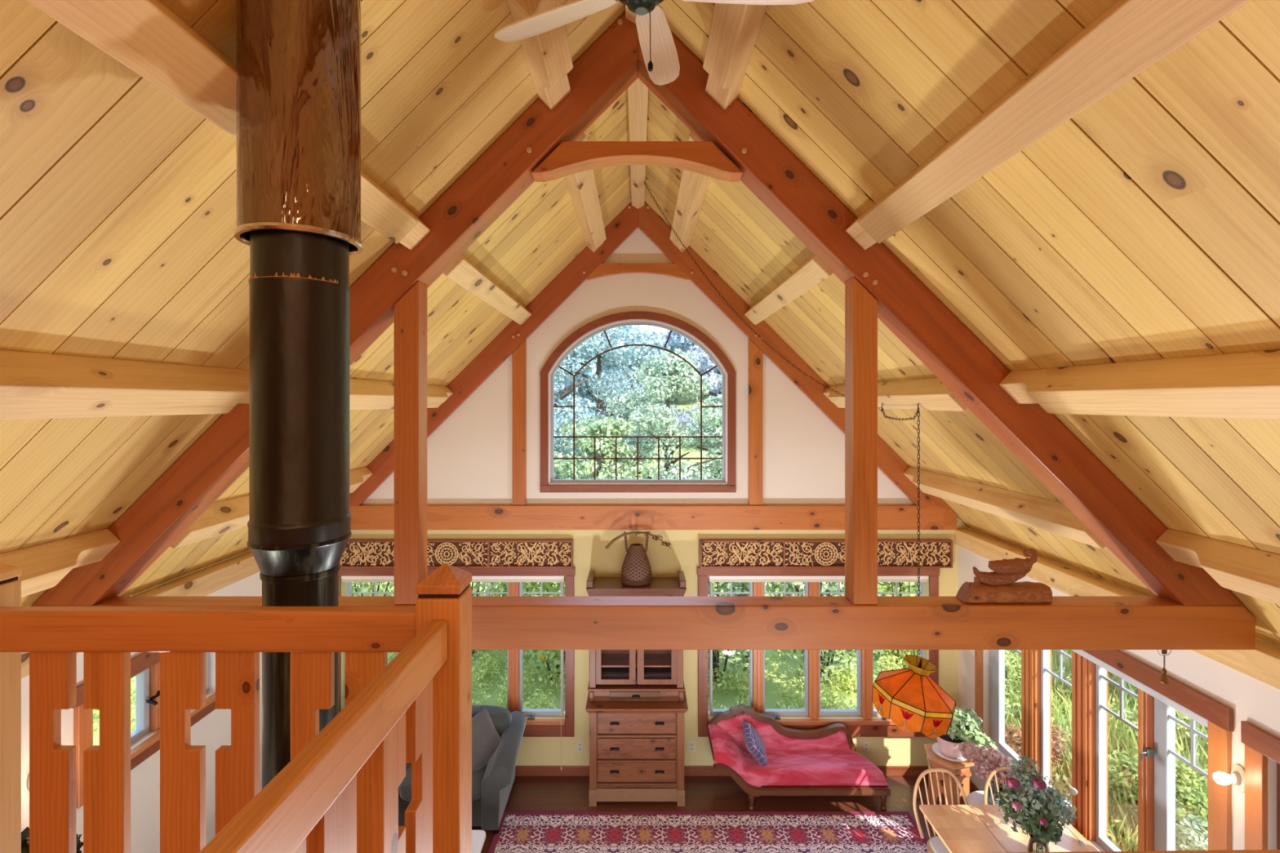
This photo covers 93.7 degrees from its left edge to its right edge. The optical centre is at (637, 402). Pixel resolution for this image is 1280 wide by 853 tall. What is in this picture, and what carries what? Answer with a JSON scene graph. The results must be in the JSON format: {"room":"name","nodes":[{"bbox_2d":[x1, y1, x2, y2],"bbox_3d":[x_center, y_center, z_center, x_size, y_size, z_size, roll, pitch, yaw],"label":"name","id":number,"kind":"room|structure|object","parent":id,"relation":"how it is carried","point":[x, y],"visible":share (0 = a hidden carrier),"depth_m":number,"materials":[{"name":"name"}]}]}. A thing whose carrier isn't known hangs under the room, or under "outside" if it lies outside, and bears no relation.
{"room":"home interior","nodes":[
{"label":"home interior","id":0,"kind":"room"},
{"bbox_2d":[21,571,262,852],"bbox_3d":[-3.545,2.790,2.030,0.150,2.500,9.260,0,0,0],"label":"wall","id":1,"kind":"structure","parent":0,"point":[213,731],"depth_m":4.29,"materials":[{"name":"white paint"}]},
{"bbox_2d":[71,652,215,808],"bbox_3d":[-3.520,2.127,4.360,0.200,0.745,1.400,0,0,0],"label":"window","id":2,"kind":"structure","parent":1,"relation":"in","point":[145,666],"depth_m":4.25,"materials":[{"name":"brown wood"}]},
{"bbox_2d":[132,550,260,595],"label":"wall plate","id":3,"kind":"object","parent":1,"relation":"on","point":[209,580],"depth_m":4.85,"materials":[{"name":"brown wood"}]},
{"bbox_2d":[0,0,631,606],"bbox_3d":[-1.837,-0.474,1.989,3.695,3.699,9.322,0,0,0],"label":"ceiling","id":4,"kind":"structure","parent":0,"point":[117,197],"depth_m":2.40,"materials":[{"name":"brown wood"}]},
{"bbox_2d":[170,466,372,548],"bbox_3d":[-2.909,0.806,4.968,0.226,0.226,2.934,0,0,0],"label":"purlin","id":5,"kind":"object","parent":4,"relation":"attached to","point":[228,515],"visible":0.46,"depth_m":4.13,"materials":[{"name":"brown wood"}]},
{"bbox_2d":[349,378,453,410],"bbox_3d":[-2.047,-0.056,4.968,0.226,0.226,2.934,0,0,0],"label":"purlin","id":6,"kind":"object","parent":4,"relation":"attached to","point":[364,394],"visible":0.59,"depth_m":4.60,"materials":[{"name":"brown wood"}]},
{"bbox_2d":[443,254,531,324],"bbox_3d":[-1.204,-0.899,4.968,0.226,0.226,2.934,0,0,0],"label":"purlin","id":7,"kind":"object","parent":4,"relation":"attached to","point":[462,271],"visible":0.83,"depth_m":4.48,"materials":[{"name":"brown wood"}]},
{"bbox_2d":[32,595,1255,649],"bbox_3d":[0.005,1.242,3.385,6.790,0.244,0.170,0,0,0],"label":"tie beam","id":8,"kind":"structure","parent":4,"relation":"attached to","point":[498,622],"depth_m":3.30,"materials":[{"name":"brown wood"}]},
{"bbox_2d":[31,12,638,605],"bbox_3d":[-1.669,-0.549,3.393,3.339,3.338,0.214,0,0,0],"label":"rafter","id":9,"kind":"object","parent":8,"relation":"on","point":[609,67],"visible":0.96,"depth_m":3.30,"materials":[{"name":"brown wood"}]},
{"bbox_2d":[0,528,119,597],"bbox_3d":[-2.909,0.806,0.400,0.226,0.226,5.799,0,0,0],"label":"purlin","id":10,"kind":"object","parent":9,"relation":"attached to","point":[43,566],"visible":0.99,"depth_m":2.94,"materials":[{"name":"brown wood"}]},
{"bbox_2d":[0,349,248,419],"bbox_3d":[-2.047,-0.056,0.400,0.226,0.226,5.799,0,0,0],"label":"purlin","id":11,"kind":"object","parent":9,"relation":"attached to","point":[33,385],"visible":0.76,"depth_m":2.25,"materials":[{"name":"brown wood"}]},
{"bbox_2d":[25,0,430,250],"bbox_3d":[-1.204,-0.899,0.400,0.226,0.226,5.799,0,0,0],"label":"purlin","id":12,"kind":"object","parent":9,"relation":"attached to","point":[145,37],"visible":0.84,"depth_m":1.48,"materials":[{"name":"brown wood"}]},
{"bbox_2d":[506,0,573,110],"bbox_3d":[-0.434,-1.669,0.400,0.226,0.226,5.799,0,0,0],"label":"purlin","id":13,"kind":"object","parent":9,"relation":"attached to","point":[548,55],"visible":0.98,"depth_m":2.78,"materials":[{"name":"brown wood"}]},
{"bbox_2d":[564,133,606,252],"bbox_3d":[-0.434,-1.669,4.968,0.226,0.226,2.934,0,0,0],"label":"purlin","id":14,"kind":"object","parent":9,"relation":"attached to","point":[582,187],"visible":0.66,"depth_m":4.90,"materials":[{"name":"brown wood"}]},
{"bbox_2d":[625,4,635,24],"bbox_3d":[0.000,-2.116,0.401,0.136,0.210,5.802,0,0,0],"label":"ridge beam","id":15,"kind":"structure","parent":9,"relation":"attached to","point":[629,15],"depth_m":3.25,"materials":[{"name":"brown wood"}]},
{"bbox_2d":[493,0,813,85],"bbox_3d":[0.046,-1.597,2.146,1.242,0.865,1.244,0,0,0],"label":"ceiling fan","id":16,"kind":"object","parent":15,"relation":"hanging from","point":[660,54],"visible":1,"depth_m":2.33,"materials":[{"name":"white wood"}]},
{"bbox_2d":[531,141,742,182],"bbox_3d":[-0.005,-1.361,3.400,1.175,0.177,0.140,0,0,0],"label":"tie","id":17,"kind":"object","parent":9,"relation":"attached to","point":[569,157],"visible":1,"depth_m":3.33,"materials":[{"name":"brown wood"}]},
{"bbox_2d":[627,76,648,208],"bbox_3d":[0.000,-2.116,4.968,0.136,0.210,2.939,0,0,0],"label":"ridge beam","id":18,"kind":"structure","parent":9,"relation":"attached to","point":[637,92],"depth_m":4.42,"materials":[{"name":"brown wood"}]},
{"bbox_2d":[394,280,426,604],"bbox_3d":[-1.280,0.224,3.384,0.137,1.790,0.143,0,0,0],"label":"timber post","id":19,"kind":"object","parent":8,"relation":"on","point":[411,310],"visible":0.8,"depth_m":3.31,"materials":[{"name":"brown wood"}]},
{"bbox_2d":[844,276,877,604],"bbox_3d":[1.257,0.212,3.384,0.134,1.813,0.143,0,0,0],"label":"timber post","id":20,"kind":"object","parent":8,"relation":"on","point":[860,306],"visible":1,"depth_m":3.31,"materials":[{"name":"brown wood"}]},
{"bbox_2d":[617,18,1244,605],"bbox_3d":[1.613,-0.549,3.393,3.452,3.338,0.214,0,0,0],"label":"rafter","id":21,"kind":"object","parent":8,"relation":"on","point":[770,170],"visible":0.91,"depth_m":3.30,"materials":[{"name":"brown wood"}]},
{"bbox_2d":[669,132,711,252],"bbox_3d":[0.434,-1.669,4.968,0.226,0.226,2.934,0,0,0],"label":"purlin","id":22,"kind":"object","parent":21,"relation":"attached to","point":[693,188],"visible":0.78,"depth_m":4.89,"materials":[{"name":"brown wood"}]},
{"bbox_2d":[702,3,767,110],"bbox_3d":[0.434,-1.669,0.400,0.226,0.226,5.799,0,0,0],"label":"purlin","id":23,"kind":"object","parent":21,"relation":"attached to","point":[735,28],"visible":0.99,"depth_m":2.72,"materials":[{"name":"brown wood"}]},
{"bbox_2d":[744,254,833,324],"bbox_3d":[1.204,-0.899,4.968,0.226,0.226,2.934,0,0,0],"label":"purlin","id":24,"kind":"object","parent":21,"relation":"attached to","point":[813,271],"visible":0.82,"depth_m":4.47,"materials":[{"name":"brown wood"}]},
{"bbox_2d":[822,377,968,411],"bbox_3d":[2.047,-0.056,4.968,0.226,0.226,2.934,0,0,0],"label":"purlin","id":25,"kind":"object","parent":21,"relation":"attached to","point":[931,393],"visible":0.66,"depth_m":4.33,"materials":[{"name":"brown wood"}]},
{"bbox_2d":[845,0,1250,250],"bbox_3d":[1.204,-0.899,0.400,0.226,0.226,5.799,0,0,0],"label":"purlin","id":26,"kind":"object","parent":21,"relation":"attached to","point":[1129,37],"visible":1,"depth_m":1.65,"materials":[{"name":"brown wood"}]},
{"bbox_2d":[999,349,1279,420],"bbox_3d":[2.047,-0.056,0.400,0.226,0.226,5.799,0,0,0],"label":"purlin","id":27,"kind":"object","parent":21,"relation":"attached to","point":[1246,384],"visible":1,"depth_m":2.27,"materials":[{"name":"brown wood"}]},
{"bbox_2d":[1155,528,1279,604],"bbox_3d":[2.909,0.806,0.400,0.226,0.226,5.799,0,0,0],"label":"purlin","id":28,"kind":"object","parent":21,"relation":"attached to","point":[1253,572],"visible":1,"depth_m":2.89,"materials":[{"name":"brown wood"}]},
{"bbox_2d":[955,581,1053,604],"bbox_3d":[2.058,1.070,3.388,0.488,0.098,0.143,0,0,0],"label":"log base","id":29,"kind":"object","parent":8,"relation":"on","point":[1024,592],"visible":0.98,"depth_m":3.33,"materials":[{"name":"brown wood"}]},
{"bbox_2d":[972,548,1039,585],"bbox_3d":[2.068,0.932,3.379,0.364,0.219,0.081,0,0,5],"label":"driftwood sculpture","id":30,"kind":"object","parent":29,"relation":"on","point":[1006,571],"visible":1,"depth_m":3.36,"materials":[{"name":"wood"}]},
{"bbox_2d":[871,649,955,737],"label":"glass lamp","id":31,"kind":"object","parent":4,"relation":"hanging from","point":[915,696],"depth_m":4.10,"materials":[{"name":"orange glass"}]},
{"bbox_2d":[341,226,968,765],"bbox_3d":[0.000,0.909,6.580,7.240,6.262,0.160,0,0,0],"label":"wall","id":32,"kind":"structure","parent":0,"point":[469,455],"depth_m":6.50,"materials":[{"name":"white paint"}]},
{"bbox_2d":[339,539,573,568],"bbox_3d":[-2.058,1.632,6.468,2.716,0.296,0.060,0,0,0],"label":"valance","id":33,"kind":"object","parent":32,"relation":"attached to","point":[357,553],"visible":0.79,"depth_m":6.46,"materials":[{"name":"brown wood"}]},
{"bbox_2d":[338,567,575,769],"bbox_3d":[-1.999,2.868,6.545,2.638,2.164,0.210,0,0,0],"label":"window","id":34,"kind":"structure","parent":32,"relation":"in","point":[514,578],"depth_m":6.48,"materials":[{"name":"brown wood"}]},
{"bbox_2d":[342,578,564,582],"bbox_3d":[-2.001,1.917,6.505,2.403,0.055,0.050,0,0,0],"label":"roller blind","id":35,"kind":"object","parent":34,"relation":"attached to","point":[343,580],"depth_m":6.48,"materials":[{"name":"fabric"}]},
{"bbox_2d":[515,765,589,776],"bbox_3d":[-1.990,3.987,6.490,2.940,0.105,0.017,0,0,0],"label":"baseboard","id":36,"kind":"structure","parent":32,"relation":"attached to","point":[520,771],"depth_m":6.48,"materials":[{"name":"brown wood"}]},
{"bbox_2d":[539,311,736,492],"bbox_3d":[0.000,-0.003,6.533,2.125,1.956,0.134,0,0,0],"label":"window","id":37,"kind":"structure","parent":32,"relation":"in","point":[548,482],"depth_m":6.50,"materials":[{"name":"brown wood"}]},
{"bbox_2d":[349,504,956,529],"bbox_3d":[0.005,1.240,6.467,6.830,0.261,0.064,0,0,0],"label":"tie beam","id":38,"kind":"structure","parent":32,"relation":"attached to","point":[363,517],"depth_m":6.43,"materials":[{"name":"brown wood"}]},
{"bbox_2d":[349,201,638,506],"bbox_3d":[-1.669,-0.549,6.460,3.339,3.338,0.077,0,0,0],"label":"rafter","id":39,"kind":"object","parent":38,"relation":"on","point":[626,222],"visible":0.86,"depth_m":6.43,"materials":[{"name":"brown wood"}]},
{"bbox_2d":[585,263,690,279],"bbox_3d":[0.000,-1.407,6.471,1.196,0.170,0.052,0,0,0],"label":"tie","id":40,"kind":"object","parent":39,"relation":"attached to","point":[602,269],"visible":1,"depth_m":6.45,"materials":[{"name":"brown wood"}]},
{"bbox_2d":[512,339,526,505],"bbox_3d":[-1.280,0.217,6.474,0.143,1.784,0.048,0,0,0],"label":"timber post","id":41,"kind":"object","parent":38,"relation":"on","point":[519,354],"visible":1,"depth_m":6.45,"materials":[{"name":"brown wood"}]},
{"bbox_2d":[748,337,763,505],"bbox_3d":[1.269,0.209,6.474,0.150,1.799,0.048,0,0,0],"label":"timber post","id":42,"kind":"object","parent":38,"relation":"on","point":[755,353],"visible":1,"depth_m":6.45,"materials":[{"name":"brown wood"}]},
{"bbox_2d":[638,201,948,506],"bbox_3d":[1.669,-0.549,6.460,3.339,3.338,0.077,0,0,0],"label":"rafter","id":43,"kind":"object","parent":38,"relation":"on","point":[650,223],"visible":0.86,"depth_m":6.43,"materials":[{"name":"brown wood"}]},
{"bbox_2d":[684,765,928,776],"bbox_3d":[1.980,3.987,6.490,2.960,0.105,0.017,0,0,0],"label":"baseboard","id":44,"kind":"structure","parent":32,"relation":"attached to","point":[689,771],"depth_m":6.48,"materials":[{"name":"brown wood"}]},
{"bbox_2d":[697,567,939,737],"bbox_3d":[1.946,2.698,6.553,2.613,1.824,0.195,0,0,0],"label":"window","id":45,"kind":"structure","parent":32,"relation":"in","point":[757,578],"depth_m":6.49,"materials":[{"name":"brown wood"}]},
{"bbox_2d":[708,576,928,582],"bbox_3d":[1.954,1.917,6.505,2.367,0.055,0.050,0,0,0],"label":"roller blind","id":46,"kind":"object","parent":45,"relation":"attached to","point":[712,579],"depth_m":6.48,"materials":[{"name":"fabric"}]},
{"bbox_2d":[699,539,952,568],"bbox_3d":[2.024,1.632,6.468,2.713,0.296,0.060,0,0,0],"label":"valance","id":47,"kind":"object","parent":32,"relation":"attached to","point":[713,553],"visible":0.85,"depth_m":6.46,"materials":[{"name":"brown wood"}]},
{"bbox_2d":[471,776,971,852],"bbox_3d":[0.000,4.080,2.000,7.240,0.080,9.200,0,0,0],"label":"floor","id":48,"kind":"structure","parent":0,"point":[528,793],"depth_m":6.08,"materials":[{"name":"brown wood"}]},
{"bbox_2d":[233,0,363,789],"bbox_3d":[-0.982,1.300,1.750,0.356,5.440,0.356,0,0,0],"label":"stovepipe","id":49,"kind":"object","parent":48,"relation":"on","point":[298,62],"visible":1,"depth_m":1.64,"materials":[{"name":"black metal"}]},
{"bbox_2d":[341,705,526,834],"bbox_3d":[-2.252,3.588,5.985,2.145,0.903,0.830,0,0,0],"label":"sofa","id":50,"kind":"object","parent":48,"relation":"on","point":[492,784],"visible":0.25,"depth_m":5.65,"materials":[{"name":"grey fabric"}]},
{"bbox_2d":[398,762,411,795],"bbox_3d":[-2.650,3.655,5.930,0.830,0.170,0.720,0,0,0],"label":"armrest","id":51,"kind":"object","parent":50,"relation":"on","point":[408,765],"depth_m":5.78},
{"bbox_2d":[399,763,487,800],"bbox_3d":[-1.850,3.655,5.930,0.830,0.170,0.720,0,0,0],"label":"seat cushion","id":52,"kind":"object","parent":50,"relation":"on","point":[478,788],"depth_m":5.63,"materials":[{"name":"fabric"}]},
{"bbox_2d":[471,707,501,773],"bbox_3d":[-1.600,3.370,5.930,0.576,0.555,0.271,0,0,-36],"label":"throw pillow","id":53,"kind":"object","parent":50,"relation":"on","point":[486,739],"visible":0.48,"depth_m":5.90,"materials":[{"name":"grey fabric"}]},
{"bbox_2d":[471,705,511,736],"bbox_3d":[-1.800,3.385,6.190,1.000,0.498,0.267,0,0,0],"label":"cushion","id":54,"kind":"object","parent":50,"relation":"on","point":[501,717],"depth_m":6.10,"materials":[{"name":"fabric"}]},
{"bbox_2d":[585,570,688,806],"bbox_3d":[-0.013,2.925,6.218,1.024,2.230,0.505,0,0,0],"label":"cabinet","id":55,"kind":"object","parent":48,"relation":"on","point":[637,704],"visible":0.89,"depth_m":6.02,"materials":[{"name":"brown wood"}]},
{"bbox_2d":[601,653,671,666],"bbox_3d":[-0.017,2.711,6.305,0.910,0.018,0.290,0,0,0],"label":"shelf","id":56,"kind":"object","parent":55,"relation":"attached to","point":[607,660],"depth_m":6.28,"materials":[{"name":"brown wood"}]},
{"bbox_2d":[604,531,671,586],"bbox_3d":[0.001,1.614,6.260,0.689,0.541,0.264,0,0,0],"label":"wicker basket","id":57,"kind":"object","parent":55,"relation":"on","point":[636,571],"visible":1,"depth_m":6.19,"materials":[{"name":"brown wicker"}]},
{"bbox_2d":[488,811,927,852],"bbox_3d":[0.660,4.030,4.455,4.000,0.016,2.900,0,0,0],"label":"rug","id":58,"kind":"object","parent":48,"relation":"on","point":[519,832],"visible":1,"depth_m":5.63,"materials":[{"name":"fabric"}]},
{"bbox_2d":[912,768,968,852],"bbox_3d":[2.543,3.576,4.837,0.470,0.929,0.553,0,0,-2],"label":"chair","id":59,"kind":"object","parent":58,"relation":"on","point":[935,844],"visible":0.62,"depth_m":5.03,"materials":[{"name":"brown wood"}]},
{"bbox_2d":[706,702,890,809],"bbox_3d":[1.610,3.623,6.155,1.760,0.830,0.480,0,0,0],"label":"chaise longue","id":60,"kind":"object","parent":48,"relation":"on","point":[824,761],"visible":0.97,"depth_m":6.06,"materials":[{"name":"red fabric"}]},
{"bbox_2d":[742,719,766,765],"bbox_3d":[1.200,3.510,6.170,0.235,0.380,0.420,0,0,6],"label":"throw pillow","id":61,"kind":"object","parent":60,"relation":"on","point":[754,744],"visible":1,"depth_m":6.06,"materials":[{"name":"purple fabric"}]},
{"bbox_2d":[924,742,974,831],"bbox_3d":[2.950,3.689,5.700,0.448,0.699,0.390,0,0,-14],"label":"plant stand","id":62,"kind":"object","parent":48,"relation":"on","point":[961,770],"visible":0.57,"depth_m":5.57,"materials":[{"name":"brown wood"}]},
{"bbox_2d":[932,742,968,761],"bbox_3d":[2.970,3.329,5.700,0.320,0.021,0.320,0,0,0],"label":"saucer","id":63,"kind":"object","parent":62,"relation":"on","point":[935,748],"visible":0.46,"depth_m":5.63,"materials":[{"name":"white ceramic"}]},
{"bbox_2d":[936,706,998,758],"bbox_3d":[3.083,3.098,5.662,0.496,0.463,0.509,0,0,0],"label":"geranium","id":64,"kind":"object","parent":63,"relation":"on","point":[949,744],"visible":0.75,"depth_m":5.59,"materials":[{"name":"green"}]},
{"bbox_2d":[966,791,1005,805],"bbox_3d":[3.100,3.777,5.276,0.418,0.521,0.414,0,0,0],"label":"stool","id":65,"kind":"object","parent":48,"relation":"on","point":[975,797],"visible":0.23,"depth_m":5.33,"materials":[{"name":"white fabric"}]},
{"bbox_2d":[985,777,1004,804],"bbox_3d":[3.130,3.408,5.260,0.156,0.215,0.156,0,0,0],"label":"hydrangea vase","id":66,"kind":"object","parent":65,"relation":"on","point":[988,795],"visible":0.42,"depth_m":5.24,"materials":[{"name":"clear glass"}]},
{"bbox_2d":[959,742,1048,800],"bbox_3d":[3.151,3.271,5.180,0.301,0.453,0.733,0,0,-38],"label":"hydrangeas","id":67,"kind":"object","parent":66,"relation":"in","point":[984,757],"visible":0.56,"depth_m":5.25,"materials":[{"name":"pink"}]},
{"bbox_2d":[919,804,1098,852],"bbox_3d":[2.835,3.664,4.253,1.080,0.749,1.306,0,0,0],"label":"dining table","id":68,"kind":"object","parent":48,"relation":"on","point":[962,828],"visible":0.7,"depth_m":4.60,"materials":[{"name":"brown wood"}]},
{"bbox_2d":[1026,833,1050,852],"bbox_3d":[2.860,3.192,4.280,0.144,0.194,0.144,0,0,0],"label":"vase","id":69,"kind":"object","parent":68,"relation":"on","point":[1031,842],"visible":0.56,"depth_m":4.27,"materials":[{"name":"clear glass"}]},
{"bbox_2d":[995,754,1086,852],"bbox_3d":[2.851,2.927,4.278,0.618,0.677,0.454,0,0,0],"label":"bouquet","id":70,"kind":"object","parent":69,"relation":"in","point":[1036,806],"visible":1,"depth_m":4.25,"materials":[{"name":"green plant"}]},
{"bbox_2d":[936,737,966,758],"bbox_3d":[2.970,3.247,5.700,0.268,0.165,0.268,0,0,0],"label":"pot","id":71,"kind":"object","parent":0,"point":[950,748],"depth_m":5.62,"materials":[{"name":"pink"}]},
{"bbox_2d":[644,0,1279,647],"bbox_3d":[1.837,-0.474,1.988,3.695,3.699,9.323,0,0,0],"label":"ceiling","id":72,"kind":"structure","parent":0,"point":[1144,225],"depth_m":2.40,"materials":[{"name":"brown wood"}]},
{"bbox_2d":[877,403,919,595],"label":"chain","id":73,"kind":"object","parent":72,"relation":"hanging from","point":[882,410],"depth_m":4.24,"materials":[{"name":"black metal"}]},
{"bbox_2d":[955,528,1033,560],"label":"wall plate","id":74,"kind":"object","parent":72,"relation":"on","point":[992,548],"depth_m":5.94,"materials":[{"name":"brown wood"}]},
{"bbox_2d":[903,466,1106,548],"bbox_3d":[2.909,0.806,4.968,0.226,0.226,2.934,0,0,0],"label":"purlin","id":75,"kind":"object","parent":72,"relation":"attached to","point":[1055,517],"visible":0.73,"depth_m":4.60,"materials":[{"name":"brown wood"}]},
{"bbox_2d":[1026,555,1143,595],"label":"wall plate","id":76,"kind":"object","parent":72,"relation":"on","point":[1070,581],"depth_m":4.78,"materials":[{"name":"brown wood"}]},
{"bbox_2d":[958,546,1279,851],"bbox_3d":[3.545,2.790,2.030,0.150,2.500,9.260,0,0,0],"label":"wall","id":77,"kind":"structure","parent":0,"point":[1256,702],"depth_m":3.58,"materials":[{"name":"white paint"}]},
{"bbox_2d":[973,577,1233,851],"bbox_3d":[3.495,2.903,4.816,0.250,2.234,2.648,0,0,0],"label":"window","id":78,"kind":"structure","parent":77,"relation":"in","point":[1158,701],"depth_m":4.48,"materials":[{"name":"brown wood"}]},
{"bbox_2d":[1071,649,1208,728],"bbox_3d":[3.485,1.952,4.827,0.060,0.057,2.385,0,0,0],"label":"roller blind","id":79,"kind":"object","parent":78,"relation":"attached to","point":[1144,688],"depth_m":4.11,"materials":[{"name":"white"}]},
{"bbox_2d":[1213,764,1244,792],"bbox_3d":[3.394,2.166,3.455,0.149,0.155,0.097,0,0,0],"label":"wall lamp","id":80,"kind":"object","parent":77,"relation":"attached to","point":[1237,777],"visible":1,"depth_m":3.44,"materials":[{"name":"glass"}]},
{"bbox_2d":[1191,638,1279,689],"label":"wall plate","id":81,"kind":"object","parent":77,"relation":"on","point":[1261,662],"depth_m":3.35,"materials":[{"name":"brown wood"}]},
{"bbox_2d":[1240,720,1279,849],"bbox_3d":[3.498,2.928,2.796,0.124,2.225,1.252,0,0,0],"label":"door frame","id":82,"kind":"structure","parent":77,"relation":"in","point":[1260,744],"depth_m":3.33,"materials":[{"name":"brown wood"}]},
{"bbox_3d":[0.000,1.410,-0.640,6.920,0.140,3.820,0,0,0],"label":"floor","id":83,"kind":"structure","parent":0,"visible":0},
{"bbox_2d":[0,562,22,852],"bbox_3d":[-1.431,0.839,1.306,0.089,0.999,0.089,0,0,0],"label":"newel post","id":84,"kind":"object","parent":83,"relation":"on","point":[10,584],"visible":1,"depth_m":1.32,"materials":[{"name":"brown wood"}]},
{"bbox_2d":[0,606,415,852],"bbox_3d":[-1.071,0.876,1.218,1.259,0.917,0.040,0,0,0],"label":"loft railing","id":85,"kind":"object","parent":83,"relation":"on","point":[52,637],"visible":0.71,"depth_m":1.21,"materials":[{"name":"brown wood"}]},
{"bbox_2d":[198,620,447,852],"bbox_3d":[-0.399,0.881,0.801,0.034,0.907,0.763,0,0,1],"label":"railing","id":86,"kind":"object","parent":83,"relation":"on","point":[389,720],"visible":1,"depth_m":0.85,"materials":[{"name":"brown wood"}]},
{"bbox_2d":[415,563,471,852],"bbox_3d":[-0.396,0.834,1.228,0.089,1.009,0.089,0,0,0],"label":"newel post","id":87,"kind":"object","parent":83,"relation":"on","point":[445,593],"visible":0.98,"depth_m":1.18,"materials":[{"name":"brown wood"}]},
{"bbox_2d":[987,849,1279,852],"bbox_3d":[0.770,0.889,0.577,2.261,0.898,0.038,0,0,-1],"label":"railing","id":88,"kind":"object","parent":83,"relation":"on","point":[1207,851],"visible":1,"depth_m":0.59,"materials":[{"name":"brown wood"}]},
{"label":"outside","id":89,"kind":"structure","parent":0,"visible":0},
{"bbox_2d":[93,361,1208,850],"bbox_3d":[0.000,-8.912,46.500,140.000,26.296,165.000,0,0,0],"label":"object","id":90,"kind":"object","parent":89,"point":[726,698],"depth_m":8.65,"materials":[{"name":"plant"}]},
{"bbox_2d":[351,582,394,595],"bbox_3d":[-4.423,2.743,9.809,2.212,2.305,1.992,0,0,0],"label":"shrub","id":91,"kind":"object","parent":90,"relation":"on","point":[366,585],"visible":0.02,"depth_m":9.27,"materials":[{"name":"green plant"}]},
{"bbox_2d":[489,575,564,682],"bbox_3d":[-1.194,2.866,8.662,1.924,2.392,1.665,0,0,0],"label":"shrub","id":92,"kind":"object","parent":90,"relation":"on","point":[529,586],"visible":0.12,"depth_m":8.39,"materials":[{"name":"green plant"}]},
{"bbox_2d":[554,324,656,426],"bbox_3d":[-2.184,-1.799,34.048,6.698,7.360,6.581,0,0,0],"label":"deciduous tree","id":93,"kind":"object","parent":90,"relation":"on","point":[594,398],"visible":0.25,"depth_m":33.69,"materials":[{"name":"green plant"}]},
{"bbox_2d":[554,416,660,479],"bbox_3d":[-0.864,1.939,15.441,3.170,3.164,3.429,0,0,0],"label":"bush","id":94,"kind":"object","parent":90,"relation":"on","point":[609,427],"visible":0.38,"depth_m":15.40,"materials":[{"name":"green plant"}]},
{"bbox_2d":[554,324,668,479],"bbox_3d":[-3.203,-1.386,21.848,8.356,9.146,7.791,0,0,0],"label":"deciduous tree","id":95,"kind":"object","parent":90,"relation":"on","point":[636,351],"visible":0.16,"depth_m":21.15,"materials":[{"name":"green plant"}]},
{"bbox_2d":[586,328,691,403],"bbox_3d":[0.307,-2.926,52.736,8.902,6.910,10.943,0,0,-43],"label":"tree","id":96,"kind":"object","parent":90,"relation":"on","point":[671,348],"visible":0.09,"depth_m":50.36,"materials":[{"name":"green plant"}]},
{"bbox_2d":[93,528,1208,849],"bbox_3d":[0.633,2.811,8.529,17.906,2.827,10.248,0,0,0],"label":"grass","id":97,"kind":"structure","parent":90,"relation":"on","point":[483,665],"depth_m":8.13,"materials":[{"name":"green plant"}]},
{"bbox_2d":[603,348,721,479],"bbox_3d":[0.569,0.925,18.097,3.198,5.087,4.138,0,0,-33],"label":"deciduous tree","id":98,"kind":"object","parent":90,"relation":"on","point":[671,375],"visible":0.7,"depth_m":17.48,"materials":[{"name":"green plant"}]},
{"bbox_2d":[641,344,721,446],"bbox_3d":[3.769,-0.433,30.265,8.039,5.399,8.195,0,0,5],"label":"deciduous tree","id":99,"kind":"object","parent":90,"relation":"on","point":[702,356],"visible":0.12,"depth_m":28.64,"materials":[{"name":"green plant"}]},
{"bbox_2d":[672,394,721,479],"bbox_3d":[3.090,1.346,21.209,3.594,3.384,3.495,0,0,-33],"label":"deciduous tree","id":100,"kind":"object","parent":90,"relation":"on","point":[715,465],"visible":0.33,"depth_m":20.47,"materials":[{"name":"green plant"}]},
{"bbox_2d":[708,575,772,683],"bbox_3d":[1.090,2.892,8.594,1.569,2.297,1.476,0,0,0],"label":"shrub","id":101,"kind":"object","parent":90,"relation":"on","point":[744,586],"visible":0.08,"depth_m":8.46,"materials":[{"name":"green plant"}]},
{"bbox_2d":[768,582,884,686],"bbox_3d":[2.597,2.726,8.538,1.918,2.668,1.486,0,0,0],"label":"shrub","id":102,"kind":"object","parent":90,"relation":"on","point":[798,586],"visible":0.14,"depth_m":8.37,"materials":[{"name":"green plant"}]},
{"bbox_2d":[877,582,918,660],"bbox_3d":[4.111,3.067,9.239,1.614,1.927,1.412,0,0,0],"label":"shrub","id":103,"kind":"object","parent":90,"relation":"on","point":[913,584],"visible":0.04,"depth_m":8.99,"materials":[{"name":"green plant"}]},
{"bbox_2d":[1004,722,1068,773],"bbox_3d":[4.331,3.809,6.499,0.636,0.630,0.601,0,0,0],"label":"shrub","id":104,"kind":"object","parent":90,"relation":"on","point":[1057,741],"visible":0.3,"depth_m":6.47,"materials":[{"name":"brown plant"}]},
{"bbox_2d":[835,535,1279,851],"bbox_3d":[6.741,2.689,7.994,5.851,3.085,9.303,0,0,0],"label":"meadow grass","id":105,"kind":"structure","parent":90,"relation":"on","point":[1126,826],"depth_m":6.40,"materials":[{"name":"plant"}]},
{"bbox_2d":[1107,746,1208,831],"bbox_3d":[4.761,3.560,5.507,0.912,0.816,0.767,0,0,0],"label":"shrub","id":106,"kind":"object","parent":90,"relation":"on","point":[1126,778],"visible":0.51,"depth_m":5.41,"materials":[{"name":"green plant"}]},
{"bbox_2d":[1175,813,1208,850],"bbox_3d":[4.569,3.692,4.611,0.737,0.753,0.714,0,0,0],"label":"shrub","id":107,"kind":"object","parent":90,"relation":"on","point":[1193,838],"visible":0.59,"depth_m":4.75,"materials":[{"name":"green plant"}]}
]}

